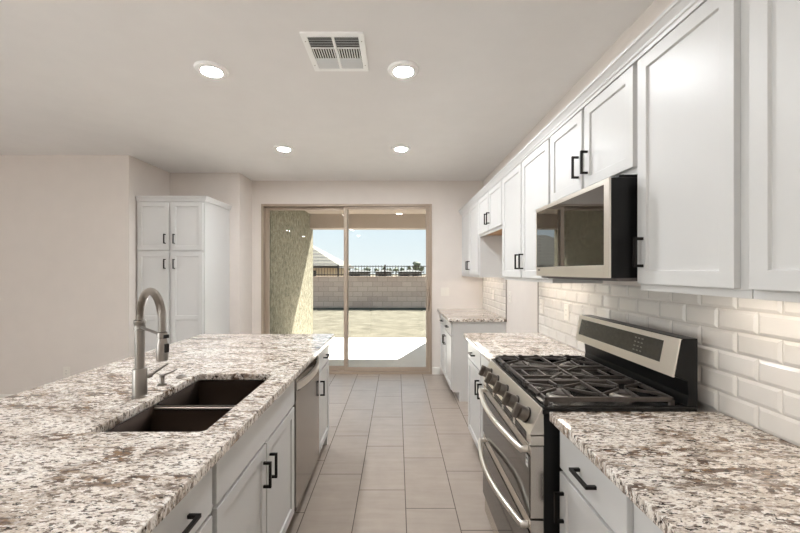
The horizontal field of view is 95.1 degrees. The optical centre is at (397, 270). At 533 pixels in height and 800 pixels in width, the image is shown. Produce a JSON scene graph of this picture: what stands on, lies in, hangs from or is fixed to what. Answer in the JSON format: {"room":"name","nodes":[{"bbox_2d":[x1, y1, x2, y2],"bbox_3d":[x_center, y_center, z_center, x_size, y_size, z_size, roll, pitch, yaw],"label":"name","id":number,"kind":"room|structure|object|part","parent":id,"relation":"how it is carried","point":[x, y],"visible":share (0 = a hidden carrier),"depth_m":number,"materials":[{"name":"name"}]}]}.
{"room":"kitchen","nodes":[
{"label":"kitchen","id":0,"kind":"room"},
{"bbox_2d":[0,155,169,393],"bbox_3d":[-4.777,0.091,4.401,3.645,2.737,0.729,0,0,0],"label":"wall","id":1,"kind":"structure","parent":0,"point":[68,223],"depth_m":4.04,"materials":[{"name":"beige paint"}]},
{"bbox_2d":[0,394,13,398],"bbox_3d":[-4.777,1.409,4.029,3.645,0.100,0.014,0,0,0],"label":"baseboard","id":2,"kind":"structure","parent":1,"relation":"attached to","point":[1,395],"depth_m":4.02,"materials":[{"name":"white paint"}]},
{"bbox_2d":[170,173,251,333],"bbox_3d":[-2.572,0.091,5.072,1.045,2.737,0.615,0,0,0],"label":"wall","id":3,"kind":"structure","parent":0,"point":[233,189],"depth_m":4.76,"materials":[{"name":"beige paint"}]},
{"bbox_2d":[270,210,312,333],"bbox_3d":[-2.010,0.109,6.735,0.301,3.100,2.710,0,0,0],"label":"wall","id":4,"kind":"structure","parent":0,"point":[291,234],"depth_m":6.38,"materials":[{"name":"beige paint"}]},
{"bbox_2d":[0,0,654,180],"bbox_3d":[-2.692,-1.378,0.520,8.097,0.200,9.720,0,0,0],"label":"ceiling","id":5,"kind":"structure","parent":0,"point":[78,77],"depth_m":2.46,"materials":[{"name":"white paint"}]},
{"bbox_2d":[194,60,228,78],"bbox_3d":[-1.175,-1.268,2.320,0.200,0.020,0.200,0,0,0],"label":"recessed light","id":6,"kind":"object","parent":5,"relation":"in","point":[209,69],"visible":1,"depth_m":2.29,"materials":[{"name":"white"}]},
{"bbox_2d":[274,145,293,151],"bbox_3d":[-1.175,-1.268,3.800,0.200,0.020,0.200,0,0,0],"label":"recessed light","id":7,"kind":"object","parent":5,"relation":"in","point":[283,148],"visible":1,"depth_m":3.77,"materials":[{"name":"white"}]},
{"bbox_2d":[299,32,368,70],"bbox_3d":[-0.351,-1.272,2.139,0.342,0.012,0.374,0,0,0],"label":"ceiling vent","id":8,"kind":"object","parent":5,"relation":"in","point":[327,51],"visible":1,"depth_m":2.11,"materials":[{"name":"white metal"}]},
{"bbox_2d":[391,145,410,151],"bbox_3d":[0.040,-1.268,3.800,0.200,0.020,0.200,0,0,0],"label":"recessed light","id":9,"kind":"object","parent":5,"relation":"in","point":[397,148],"visible":1,"depth_m":3.77,"materials":[{"name":"white"}]},
{"bbox_2d":[388,60,418,78],"bbox_3d":[0.040,-1.268,2.320,0.200,0.020,0.200,0,0,0],"label":"recessed light","id":10,"kind":"object","parent":5,"relation":"in","point":[403,69],"visible":1,"depth_m":2.29,"materials":[{"name":"white paint"}]},
{"bbox_2d":[252,181,482,373],"bbox_3d":[-0.426,0.091,5.280,3.287,2.737,0.200,0,0,0],"label":"wall","id":11,"kind":"structure","parent":0,"point":[447,198],"depth_m":5.18,"materials":[{"name":"beige paint"}]},
{"bbox_2d":[261,204,431,373],"bbox_3d":[-0.714,0.256,5.226,2.414,2.407,0.168,0,0,0],"label":"door","id":12,"kind":"structure","parent":11,"relation":"in","point":[265,208],"depth_m":5.19,"materials":[{"name":"beige metal"}]},
{"bbox_3d":[-1.294,0.255,5.273,1.189,2.337,0.036,0,0,0],"label":"fixed panel","id":13,"kind":"part","parent":12,"relation":"part of","materials":[{"name":"clear glass"}]},
{"bbox_3d":[-0.148,0.255,5.210,1.218,2.337,0.036,0,0,0],"label":"sliding panel","id":14,"kind":"part","parent":12,"relation":"part of","materials":[{"name":"clear glass"}]},
{"bbox_3d":[0.436,0.409,5.168,0.032,0.380,0.051,0,0,0],"label":"pull handle","id":15,"kind":"part","parent":12,"relation":"part of","materials":[{"name":"beige metal"}]},
{"bbox_2d":[432,367,439,373],"bbox_3d":[0.548,1.409,5.173,0.104,0.100,0.014,0,0,0],"label":"baseboard","id":16,"kind":"structure","parent":11,"relation":"attached to","point":[435,370],"depth_m":5.17,"materials":[{"name":"white paint"}]},
{"bbox_2d":[441,288,448,295],"bbox_3d":[0.675,0.294,5.175,0.118,0.116,0.009,0,0,0],"label":"switch plate","id":17,"kind":"object","parent":11,"relation":"attached to","point":[444,291],"visible":1,"depth_m":5.17,"materials":[{"name":"white plastic"}]},
{"bbox_2d":[286,374,492,532],"bbox_3d":[-2.622,1.519,0.570,7.957,0.120,9.540,0,0,0],"label":"floor","id":18,"kind":"structure","parent":0,"point":[401,454],"depth_m":2.76,"materials":[{"name":"tile"}]},
{"bbox_2d":[151,468,211,532],"bbox_3d":[-0.861,1.018,0.945,0.653,0.882,0.386,0,0,0],"label":"base cabinet","id":19,"kind":"object","parent":18,"relation":"on","point":[191,514],"visible":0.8,"depth_m":1.01,"materials":[{"name":"white paint"}]},
{"bbox_3d":[-0.551,0.666,0.945,0.034,0.010,0.110,0,0,0],"label":"handle","id":20,"kind":"part","parent":19,"relation":"part of","materials":[{"name":"black metal"}]},
{"bbox_3d":[-0.577,1.043,0.945,0.018,0.583,0.362,0,0,0],"label":"door","id":21,"kind":"part","parent":19,"relation":"part of","materials":[{"name":"white paint"}]},
{"bbox_2d":[135,196,231,351],"bbox_3d":[-2.546,0.306,4.429,0.797,2.307,0.669,0,0,0],"label":"pantry cabinet","id":22,"kind":"object","parent":18,"relation":"on","point":[183,242],"visible":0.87,"depth_m":4.14,"materials":[{"name":"white paint"}]},
{"bbox_3d":[-2.754,0.563,4.138,0.350,1.543,0.018,0,0,0],"label":"door","id":23,"kind":"part","parent":22,"relation":"part of","materials":[{"name":"white paint"}]},
{"bbox_3d":[-2.754,-0.504,4.138,0.350,0.537,0.018,0,0,0],"label":"door","id":24,"kind":"part","parent":22,"relation":"part of","materials":[{"name":"white paint"}]},
{"bbox_3d":[-2.546,-0.819,4.440,0.797,0.058,0.645,0,0,0],"label":"crown","id":25,"kind":"part","parent":22,"relation":"part of","materials":[{"name":"white paint"}]},
{"bbox_3d":[-2.369,0.563,4.138,0.350,1.543,0.018,0,0,0],"label":"door","id":26,"kind":"part","parent":22,"relation":"part of","materials":[{"name":"white paint"}]},
{"bbox_3d":[-2.369,-0.504,4.138,0.350,0.537,0.018,0,0,0],"label":"door","id":27,"kind":"part","parent":22,"relation":"part of","materials":[{"name":"white paint"}]},
{"bbox_2d":[105,380,293,532],"bbox_3d":[-0.861,1.018,1.591,0.653,0.882,0.898,0,0,0],"label":"base cabinet","id":28,"kind":"object","parent":18,"relation":"on","point":[253,481],"visible":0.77,"depth_m":1.53,"materials":[{"name":"white paint"}]},
{"bbox_3d":[-0.577,1.043,1.372,0.018,0.583,0.432,0,0,0],"label":"door","id":29,"kind":"part","parent":28,"relation":"part of","materials":[{"name":"white paint"}]},
{"bbox_3d":[-0.551,0.866,1.556,0.034,0.110,0.010,0,0,0],"label":"handle","id":30,"kind":"part","parent":28,"relation":"part of","materials":[{"name":"black metal"}]},
{"bbox_3d":[-0.551,0.866,1.632,0.034,0.110,0.010,0,0,0],"label":"handle","id":31,"kind":"part","parent":28,"relation":"part of","materials":[{"name":"black metal"}]},
{"bbox_3d":[-0.577,1.043,1.813,0.018,0.583,0.426,0,0,0],"label":"door","id":32,"kind":"part","parent":28,"relation":"part of","materials":[{"name":"white paint"}]},
{"bbox_2d":[293,354,318,511],"bbox_3d":[-0.843,1.020,2.350,0.628,0.878,0.608,0,0,0],"label":"dishwasher","id":33,"kind":"object","parent":18,"relation":"on","point":[306,385],"visible":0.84,"depth_m":2.26,"materials":[{"name":"metal"}]},
{"bbox_3d":[-0.557,0.653,2.350,0.055,0.040,0.575,0,0,0],"label":"handle","id":34,"kind":"part","parent":33,"relation":"part of","materials":[{"name":"silver metal"}]},
{"bbox_2d":[319,344,329,452],"bbox_3d":[-0.861,1.018,2.865,0.653,0.882,0.410,0,0,0],"label":"base cabinet","id":35,"kind":"object","parent":18,"relation":"on","point":[324,355],"visible":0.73,"depth_m":2.86,"materials":[{"name":"white paint"}]},
{"bbox_3d":[-0.551,0.866,2.704,0.034,0.110,0.010,0,0,0],"label":"handle","id":36,"kind":"part","parent":35,"relation":"part of","materials":[{"name":"black metal"}]},
{"bbox_3d":[-0.577,0.666,2.865,0.018,0.142,0.386,0,0,0],"label":"drawer","id":37,"kind":"part","parent":35,"relation":"part of","materials":[{"name":"white paint"}]},
{"bbox_2d":[440,314,505,401],"bbox_3d":[0.892,1.013,4.633,0.647,0.892,1.086,0,0,0],"label":"base cabinet","id":38,"kind":"object","parent":18,"relation":"on","point":[454,357],"visible":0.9,"depth_m":4.09,"materials":[{"name":"white paint"}]},
{"bbox_3d":[0.612,0.656,4.845,0.018,0.142,0.490,0,0,0],"label":"drawer","id":39,"kind":"part","parent":38,"relation":"part of","materials":[{"name":"white paint"}]},
{"bbox_3d":[0.612,1.038,4.845,0.018,0.593,0.490,0,0,0],"label":"door","id":40,"kind":"part","parent":38,"relation":"part of","materials":[{"name":"white paint"}]},
{"bbox_3d":[0.612,0.656,4.340,0.018,0.142,0.470,0,0,0],"label":"drawer","id":41,"kind":"part","parent":38,"relation":"part of","materials":[{"name":"white paint"}]},
{"bbox_3d":[0.612,1.038,4.340,0.018,0.593,0.470,0,0,0],"label":"door","id":42,"kind":"part","parent":38,"relation":"part of","materials":[{"name":"white paint"}]},
{"bbox_2d":[437,309,506,321],"bbox_3d":[0.894,0.548,4.620,0.650,0.033,1.123,0,0,0],"label":"countertop","id":43,"kind":"structure","parent":38,"relation":"on","point":[451,315],"depth_m":4.37,"materials":[{"name":"stone"}]},
{"bbox_2d":[468,342,488,450],"bbox_3d":[0.892,1.013,2.647,0.647,0.892,0.957,0,0,0],"label":"base cabinet","id":44,"kind":"object","parent":18,"relation":"on","point":[476,359],"visible":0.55,"depth_m":2.83,"materials":[{"name":"white paint"}]},
{"bbox_3d":[0.612,0.656,2.886,0.018,0.142,0.454,0,0,0],"label":"drawer","id":45,"kind":"part","parent":44,"relation":"part of","materials":[{"name":"white paint"}]},
{"bbox_3d":[0.612,1.038,2.886,0.018,0.593,0.454,0,0,0],"label":"door","id":46,"kind":"part","parent":44,"relation":"part of","materials":[{"name":"white paint"}]},
{"bbox_3d":[0.586,0.856,2.691,0.034,0.110,0.010,0,0,0],"label":"handle","id":47,"kind":"part","parent":44,"relation":"part of","materials":[{"name":"black metal"}]},
{"bbox_3d":[0.586,0.856,2.603,0.034,0.110,0.010,0,0,0],"label":"handle","id":48,"kind":"part","parent":44,"relation":"part of","materials":[{"name":"black metal"}]},
{"bbox_3d":[0.612,1.038,2.407,0.018,0.593,0.454,0,0,0],"label":"door","id":49,"kind":"part","parent":44,"relation":"part of","materials":[{"name":"white paint"}]},
{"bbox_3d":[0.612,0.656,2.407,0.018,0.142,0.454,0,0,0],"label":"drawer","id":50,"kind":"part","parent":44,"relation":"part of","materials":[{"name":"white paint"}]},
{"bbox_2d":[464,333,584,361],"bbox_3d":[0.894,0.548,2.650,0.650,0.033,0.986,0,0,0],"label":"countertop","id":51,"kind":"structure","parent":44,"relation":"on","point":[490,345],"depth_m":2.65,"materials":[{"name":"stone"}]},
{"bbox_2d":[478,315,697,532],"bbox_3d":[0.782,0.858,1.770,0.716,1.203,0.768,0,0,0],"label":"gas range","id":52,"kind":"object","parent":18,"relation":"on","point":[625,367],"visible":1,"depth_m":1.56,"materials":[{"name":"silver metal"}]},
{"bbox_3d":[0.504,0.572,2.062,0.051,0.063,0.058,0,0,0],"label":"knob","id":53,"kind":"part","parent":52,"relation":"part of","materials":[{"name":"metal"}]},
{"bbox_3d":[0.536,1.356,1.770,0.043,0.097,0.758,0,0,0],"label":"kick panel","id":54,"kind":"part","parent":52,"relation":"part of","materials":[{"name":"silver metal"}]},
{"bbox_3d":[0.504,0.572,1.925,0.051,0.063,0.058,0,0,0],"label":"knob","id":55,"kind":"part","parent":52,"relation":"part of","materials":[{"name":"metal"}]},
{"bbox_3d":[0.504,0.572,1.765,0.051,0.063,0.058,0,0,0],"label":"knob","id":56,"kind":"part","parent":52,"relation":"part of","materials":[{"name":"metal"}]},
{"bbox_3d":[0.470,0.689,1.770,0.070,0.024,0.727,0,0,0],"label":"handle","id":57,"kind":"part","parent":52,"relation":"part of","materials":[{"name":"silver metal"}]},
{"bbox_3d":[0.464,0.979,1.770,0.082,0.024,0.727,0,0,0],"label":"handle","id":58,"kind":"part","parent":52,"relation":"part of","materials":[{"name":"silver metal"}]},
{"bbox_3d":[0.505,0.822,1.770,0.004,0.230,0.754,0,0,0],"label":"oven glass","id":59,"kind":"part","parent":52,"relation":"part of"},
{"bbox_3d":[0.505,1.146,1.770,0.004,0.298,0.754,0,0,0],"label":"oven glass","id":60,"kind":"part","parent":52,"relation":"part of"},
{"bbox_3d":[0.504,0.572,1.612,0.051,0.063,0.058,0,0,0],"label":"knob","id":61,"kind":"part","parent":52,"relation":"part of","materials":[{"name":"metal"}]},
{"bbox_3d":[0.531,0.572,1.770,0.054,0.102,0.760,0,0,0],"label":"control panel","id":62,"kind":"part","parent":52,"relation":"part of","materials":[{"name":"silver metal"}]},
{"bbox_3d":[0.532,0.804,1.770,0.051,0.274,0.758,0,0,0],"label":"oven door","id":63,"kind":"part","parent":52,"relation":"part of","materials":[{"name":"silver metal"}]},
{"bbox_3d":[0.532,1.124,1.770,0.051,0.350,0.758,0,0,0],"label":"oven door","id":64,"kind":"part","parent":52,"relation":"part of","materials":[{"name":"silver metal"}]},
{"bbox_3d":[0.504,0.572,1.475,0.051,0.063,0.058,0,0,0],"label":"knob","id":65,"kind":"part","parent":52,"relation":"part of","materials":[{"name":"metal"}]},
{"bbox_2d":[491,358,697,413],"bbox_3d":[0.846,0.522,1.770,0.588,0.046,0.768,0,0,0],"label":"cooktop","id":66,"kind":"object","parent":52,"relation":"in","point":[545,385],"depth_m":1.58,"materials":[{"name":"metal"}]},
{"bbox_2d":[554,431,633,532],"bbox_3d":[0.892,1.013,1.160,0.647,0.892,0.424,0,0,0],"label":"base cabinet","id":67,"kind":"object","parent":18,"relation":"on","point":[590,502],"visible":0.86,"depth_m":1.17,"materials":[{"name":"white paint"}]},
{"bbox_3d":[0.586,0.856,1.326,0.034,0.110,0.010,0,0,0],"label":"handle","id":68,"kind":"part","parent":67,"relation":"part of","materials":[{"name":"black metal"}]},
{"bbox_3d":[0.586,0.656,1.160,0.034,0.010,0.110,0,0,0],"label":"handle","id":69,"kind":"part","parent":67,"relation":"part of","materials":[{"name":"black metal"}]},
{"bbox_3d":[0.612,1.038,1.160,0.018,0.593,0.396,0,0,0],"label":"door","id":70,"kind":"part","parent":67,"relation":"part of","materials":[{"name":"white paint"}]},
{"bbox_2d":[634,504,662,532],"bbox_3d":[0.892,1.013,0.487,0.647,0.892,0.914,0,0,0],"label":"base cabinet","id":71,"kind":"object","parent":18,"relation":"on","point":[642,523],"visible":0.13,"depth_m":0.90,"materials":[{"name":"white paint"}]},
{"bbox_2d":[549,412,799,532],"bbox_3d":[0.896,0.548,0.701,0.646,0.033,1.368,0,0,0],"label":"countertop","id":72,"kind":"structure","parent":71,"relation":"on","point":[687,472],"depth_m":0.99,"materials":[{"name":"stone"}]},
{"bbox_3d":[-0.860,1.018,0.539,0.653,0.882,0.418,0,0,0],"label":"base cabinet","id":73,"kind":"object","parent":18,"relation":"on","visible":0},
{"bbox_2d":[0,334,333,532],"bbox_3d":[-1.111,0.558,1.725,1.144,0.033,2.856,0,0,0],"label":"countertop","id":74,"kind":"structure","parent":73,"relation":"on","point":[61,471],"depth_m":1.18,"materials":[{"name":"stone"}]},
{"bbox_2d":[131,288,168,398],"bbox_3d":[-1.020,0.305,1.508,0.136,0.473,0.272,0,0,-32],"label":"kitchen faucet","id":75,"kind":"object","parent":74,"relation":"on","point":[140,375],"visible":1,"depth_m":1.55,"materials":[{"name":"silver metal"}]},
{"bbox_3d":[-1.013,0.246,1.506,0.203,0.021,0.011,0,0,37],"label":"dock arm","id":76,"kind":"part","parent":75,"relation":"part of","materials":[{"name":"silver metal"}]},
{"bbox_3d":[-1.058,0.441,1.617,0.085,0.053,0.022,0,0,-42],"label":"lever","id":77,"kind":"part","parent":75,"relation":"part of","materials":[{"name":"silver metal"}]},
{"bbox_2d":[157,369,177,385],"bbox_3d":[-1.096,0.504,1.742,0.087,0.075,0.042,0,0,0],"label":"soap dispenser","id":78,"kind":"object","parent":74,"relation":"on","point":[161,376],"visible":1,"depth_m":1.74,"materials":[{"name":"silver metal"}]},
{"bbox_2d":[176,374,185,378],"bbox_3d":[-1.100,0.534,1.862,0.044,0.014,0.044,0,0,0],"label":"button","id":79,"kind":"object","parent":74,"relation":"on","point":[181,375],"visible":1,"depth_m":1.85,"materials":[{"name":"silver metal"}]},
{"bbox_2d":[106,380,265,431],"bbox_3d":[-0.847,0.681,1.581,0.392,0.212,0.693,0,0,0],"label":"sink","id":80,"kind":"object","parent":74,"relation":"in","point":[195,408],"visible":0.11,"depth_m":1.56,"materials":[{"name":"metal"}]},
{"bbox_3d":[-0.847,0.681,1.397,0.392,0.212,0.326,0,0,0],"label":"bowl","id":81,"kind":"part","parent":80,"relation":"part of","materials":[{"name":"metal"}]},
{"bbox_3d":[-0.847,0.681,1.752,0.392,0.212,0.352,0,0,0],"label":"bowl","id":82,"kind":"part","parent":80,"relation":"part of","materials":[{"name":"metal"}]},
{"bbox_2d":[483,0,764,431],"bbox_3d":[1.287,0.091,0.590,0.140,2.737,9.580,0,0,0],"label":"wall","id":83,"kind":"structure","parent":0,"point":[522,312],"depth_m":3.13,"materials":[{"name":"beige paint"}]},
{"bbox_2d":[462,201,503,277],"bbox_3d":[1.041,-0.379,4.625,0.350,0.903,1.101,0,0,0],"label":"upper cabinet","id":84,"kind":"object","parent":83,"relation":"attached to","point":[481,256],"visible":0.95,"depth_m":4.09,"materials":[{"name":"white paint"}]},
{"bbox_3d":[0.909,-0.370,4.845,0.018,0.832,0.490,0,0,0],"label":"door","id":85,"kind":"part","parent":84,"relation":"part of","materials":[{"name":"white paint"}]},
{"bbox_3d":[0.909,-0.370,4.332,0.018,0.832,0.485,0,0,0],"label":"door","id":86,"kind":"part","parent":84,"relation":"part of","materials":[{"name":"white paint"}]},
{"bbox_2d":[459,0,706,214],"bbox_3d":[0.894,-0.819,2.839,0.049,0.058,4.678,0,0,0],"label":"crown molding","id":87,"kind":"structure","parent":84,"relation":"attached to","point":[678,11],"depth_m":1.52,"materials":[{"name":"white paint"}]},
{"bbox_2d":[478,180,501,236],"bbox_3d":[1.041,-0.603,3.611,0.350,0.455,0.921,0,0,0],"label":"upper cabinet","id":88,"kind":"object","parent":83,"relation":"attached to","point":[490,204],"visible":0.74,"depth_m":3.56,"materials":[{"name":"white paint"}]},
{"bbox_3d":[0.909,-0.594,3.841,0.018,0.384,0.436,0,0,0],"label":"door","id":89,"kind":"part","parent":88,"relation":"part of","materials":[{"name":"white paint"}]},
{"bbox_3d":[1.077,-0.396,3.611,0.277,0.003,0.896,0,0,0],"label":"panel","id":90,"kind":"part","parent":88,"relation":"part of","materials":[{"name":"brown wood"}]},
{"bbox_3d":[0.909,-0.594,3.380,0.018,0.384,0.436,0,0,0],"label":"door","id":91,"kind":"part","parent":88,"relation":"part of","materials":[{"name":"white paint"}]},
{"bbox_2d":[483,278,506,318],"bbox_3d":[1.211,0.303,4.620,0.011,0.455,1.117,0,0,0],"label":"tile backsplash","id":92,"kind":"structure","parent":83,"relation":"attached to","point":[498,305],"depth_m":4.46,"materials":[{"name":"tile"}]},
{"bbox_2d":[502,139,602,282],"bbox_3d":[1.041,-0.379,2.656,0.350,0.903,0.980,0,0,0],"label":"upper cabinet","id":93,"kind":"object","parent":83,"relation":"attached to","point":[526,189],"visible":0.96,"depth_m":2.60,"materials":[{"name":"white paint"}]},
{"bbox_3d":[0.909,-0.370,2.901,0.018,0.832,0.465,0,0,0],"label":"door","id":94,"kind":"part","parent":93,"relation":"part of","materials":[{"name":"white paint"}]},
{"bbox_3d":[0.882,-0.069,2.699,0.034,0.110,0.010,0,0,0],"label":"handle","id":95,"kind":"part","parent":93,"relation":"part of","materials":[{"name":"black metal"}]},
{"bbox_3d":[0.882,-0.069,2.613,0.034,0.110,0.010,0,0,0],"label":"handle","id":96,"kind":"part","parent":93,"relation":"part of","materials":[{"name":"black metal"}]},
{"bbox_3d":[0.909,-0.370,2.410,0.018,0.832,0.465,0,0,0],"label":"door","id":97,"kind":"part","parent":93,"relation":"part of","materials":[{"name":"white paint"}]},
{"bbox_2d":[550,65,636,202],"bbox_3d":[1.041,-0.602,1.774,0.350,0.458,0.777,0,0,0],"label":"upper cabinet","id":98,"kind":"object","parent":83,"relation":"attached to","point":[599,143],"visible":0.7,"depth_m":1.64,"materials":[{"name":"white paint"}]},
{"bbox_3d":[0.909,-0.592,1.968,0.018,0.387,0.364,0,0,0],"label":"door","id":99,"kind":"part","parent":98,"relation":"part of","materials":[{"name":"white paint"}]},
{"bbox_3d":[0.882,-0.514,1.817,0.034,0.110,0.010,0,0,0],"label":"handle","id":100,"kind":"part","parent":98,"relation":"part of","materials":[{"name":"black metal"}]},
{"bbox_3d":[0.882,-0.514,1.730,0.034,0.110,0.010,0,0,0],"label":"handle","id":101,"kind":"part","parent":98,"relation":"part of","materials":[{"name":"black metal"}]},
{"bbox_2d":[536,175,636,280],"bbox_3d":[1.011,-0.165,1.758,0.411,0.414,0.733,0,0,0],"label":"microwave","id":102,"kind":"object","parent":98,"relation":"attached to","point":[588,233],"visible":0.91,"depth_m":1.51,"materials":[{"name":"silver metal"}]},
{"bbox_3d":[0.810,-0.180,1.772,0.006,0.314,0.689,0,0,0],"label":"door glass","id":103,"kind":"part","parent":102,"relation":"part of","materials":[{"name":"black glass"}]},
{"bbox_3d":[1.026,0.033,1.758,0.379,0.012,0.725,0,0,0],"label":"plate","id":104,"kind":"part","parent":102,"relation":"part of","materials":[{"name":"silver metal"}]},
{"bbox_3d":[1.032,-0.364,1.758,0.351,0.016,0.693,0,0,0],"label":"mounting rail","id":105,"kind":"part","parent":102,"relation":"part of","materials":[{"name":"black metal"}]},
{"bbox_3d":[0.909,-0.592,1.579,0.018,0.387,0.364,0,0,0],"label":"door","id":106,"kind":"part","parent":98,"relation":"part of","materials":[{"name":"white paint"}]},
{"bbox_2d":[538,282,799,446],"bbox_3d":[1.211,0.303,1.581,0.011,0.455,3.122,0,0,0],"label":"tile backsplash","id":107,"kind":"structure","parent":83,"relation":"attached to","point":[749,349],"depth_m":1.35,"materials":[{"name":"tile"}]},
{"bbox_2d":[540,299,543,313],"bbox_3d":[1.203,0.294,3.050,0.009,0.116,0.072,0,0,0],"label":"outlet plate","id":108,"kind":"object","parent":107,"relation":"attached to","point":[541,300],"visible":1,"depth_m":3.03,"materials":[{"name":"white plastic"}]},
{"bbox_2d":[564,304,568,320],"bbox_3d":[1.203,0.294,2.600,0.009,0.116,0.072,0,0,0],"label":"outlet plate","id":109,"kind":"object","parent":107,"relation":"attached to","point":[566,306],"visible":1,"depth_m":2.59,"materials":[{"name":"white plastic"}]},
{"bbox_2d":[633,0,753,298],"bbox_3d":[1.041,-0.379,1.165,0.350,0.903,0.433,0,0,0],"label":"upper cabinet","id":110,"kind":"object","parent":83,"relation":"attached to","point":[692,237],"visible":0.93,"depth_m":1.11,"materials":[{"name":"white paint"}]},
{"bbox_3d":[0.882,-0.069,1.341,0.034,0.110,0.010,0,0,0],"label":"handle","id":111,"kind":"part","parent":110,"relation":"part of","materials":[{"name":"black metal"}]},
{"bbox_2d":[749,0,799,302],"bbox_3d":[1.041,-0.379,0.722,0.350,0.903,0.444,0,0,0],"label":"upper cabinet","id":112,"kind":"object","parent":83,"relation":"attached to","point":[774,25],"visible":1,"depth_m":0.88,"materials":[{"name":"white paint"}]},
{"label":"outside","id":113,"kind":"structure","parent":0,"visible":0},
{"bbox_3d":[0.000,2.209,127.700,120.000,0.500,224.600,0,0,0],"label":"terrain","id":114,"kind":"structure","parent":113,"visible":0},
{"bbox_2d":[313,246,353,275],"bbox_3d":[-10.750,-0.666,33.500,12.500,5.250,10.000,0,0,0],"label":"house","id":115,"kind":"structure","parent":114,"relation":"on","point":[320,257],"depth_m":29.37,"materials":[{"name":"beige paint"}]},
{"bbox_2d":[349,270,372,275],"bbox_3d":[-7.500,0.834,71.000,5.200,2.250,7.000,0,0,0],"label":"house","id":116,"kind":"structure","parent":114,"relation":"on","point":[351,271],"depth_m":67.95,"materials":[{"name":"paint"}]},
{"bbox_2d":[373,270,393,275],"bbox_3d":[-2.550,0.834,73.000,3.900,2.250,7.000,0,0,0],"label":"house","id":117,"kind":"structure","parent":114,"relation":"on","point":[387,271],"depth_m":69.93,"materials":[{"name":"paint"}]},
{"bbox_2d":[396,270,423,275],"bbox_3d":[2.550,0.834,75.000,5.500,2.250,7.000,0,0,0],"label":"house","id":118,"kind":"structure","parent":114,"relation":"on","point":[403,271],"depth_m":71.94,"materials":[{"name":"paint"}]},
{"bbox_2d":[412,262,420,269],"bbox_3d":[4.778,-0.185,89.906,2.079,4.290,2.267,0,0,0],"label":"tree","id":119,"kind":"object","parent":114,"relation":"on","point":[413,263],"visible":0.72,"depth_m":89.40,"materials":[{"name":"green plant"}]},
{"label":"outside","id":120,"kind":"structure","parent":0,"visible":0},
{"bbox_2d":[313,308,425,337],"bbox_3d":[0.000,1.609,11.745,28.000,0.200,7.310,0,0,0],"label":"ground","id":121,"kind":"structure","parent":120,"point":[363,322],"depth_m":10.73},
{"bbox_2d":[313,276,425,307],"bbox_3d":[0.000,0.867,15.200,24.000,1.285,0.240,0,0,0],"label":"wall","id":122,"kind":"structure","parent":121,"relation":"on","point":[328,291],"depth_m":15.10,"materials":[{"name":"concrete"}]},
{"bbox_2d":[313,265,425,275],"bbox_3d":[-1.000,-0.018,15.200,8.000,0.485,0.060,0,0,0],"label":"iron fence","id":123,"kind":"object","parent":122,"relation":"on","point":[321,266],"visible":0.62,"depth_m":15.19,"materials":[{"name":"black metal"}]},
{"bbox_3d":[-1.000,-0.196,15.200,8.000,0.030,0.030,0,0,0],"label":"rail","id":124,"kind":"part","parent":123,"relation":"part of","materials":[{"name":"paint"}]},
{"bbox_3d":[-1.000,0.144,15.200,8.000,0.030,0.030,0,0,0],"label":"rail","id":125,"kind":"part","parent":123,"relation":"part of","materials":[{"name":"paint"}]},
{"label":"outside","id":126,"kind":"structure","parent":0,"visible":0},
{"bbox_2d":[328,338,425,366],"bbox_3d":[0.670,1.539,6.718,5.059,0.120,2.745,0,0,0],"label":"patio slab","id":127,"kind":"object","parent":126,"point":[363,352],"depth_m":6.65,"materials":[{"name":"concrete"}]},
{"bbox_3d":[1.150,0.282,7.880,0.700,2.394,0.420,0,0,0],"label":"patio column","id":128,"kind":"structure","parent":127,"relation":"on","visible":0},
{"bbox_2d":[310,214,425,229],"bbox_3d":[0.721,-1.065,7.960,5.159,0.300,0.300,0,0,0],"label":"beam","id":129,"kind":"structure","parent":128,"relation":"on","point":[317,221],"depth_m":7.81,"materials":[{"name":"paint"}]},
{"bbox_2d":[305,210,425,213],"bbox_3d":[0.570,-1.278,6.745,5.460,0.125,2.730,0,0,0],"label":"ceiling","id":130,"kind":"structure","parent":129,"relation":"on","point":[308,211],"depth_m":7.48,"materials":[{"name":"paint"}]}
]}

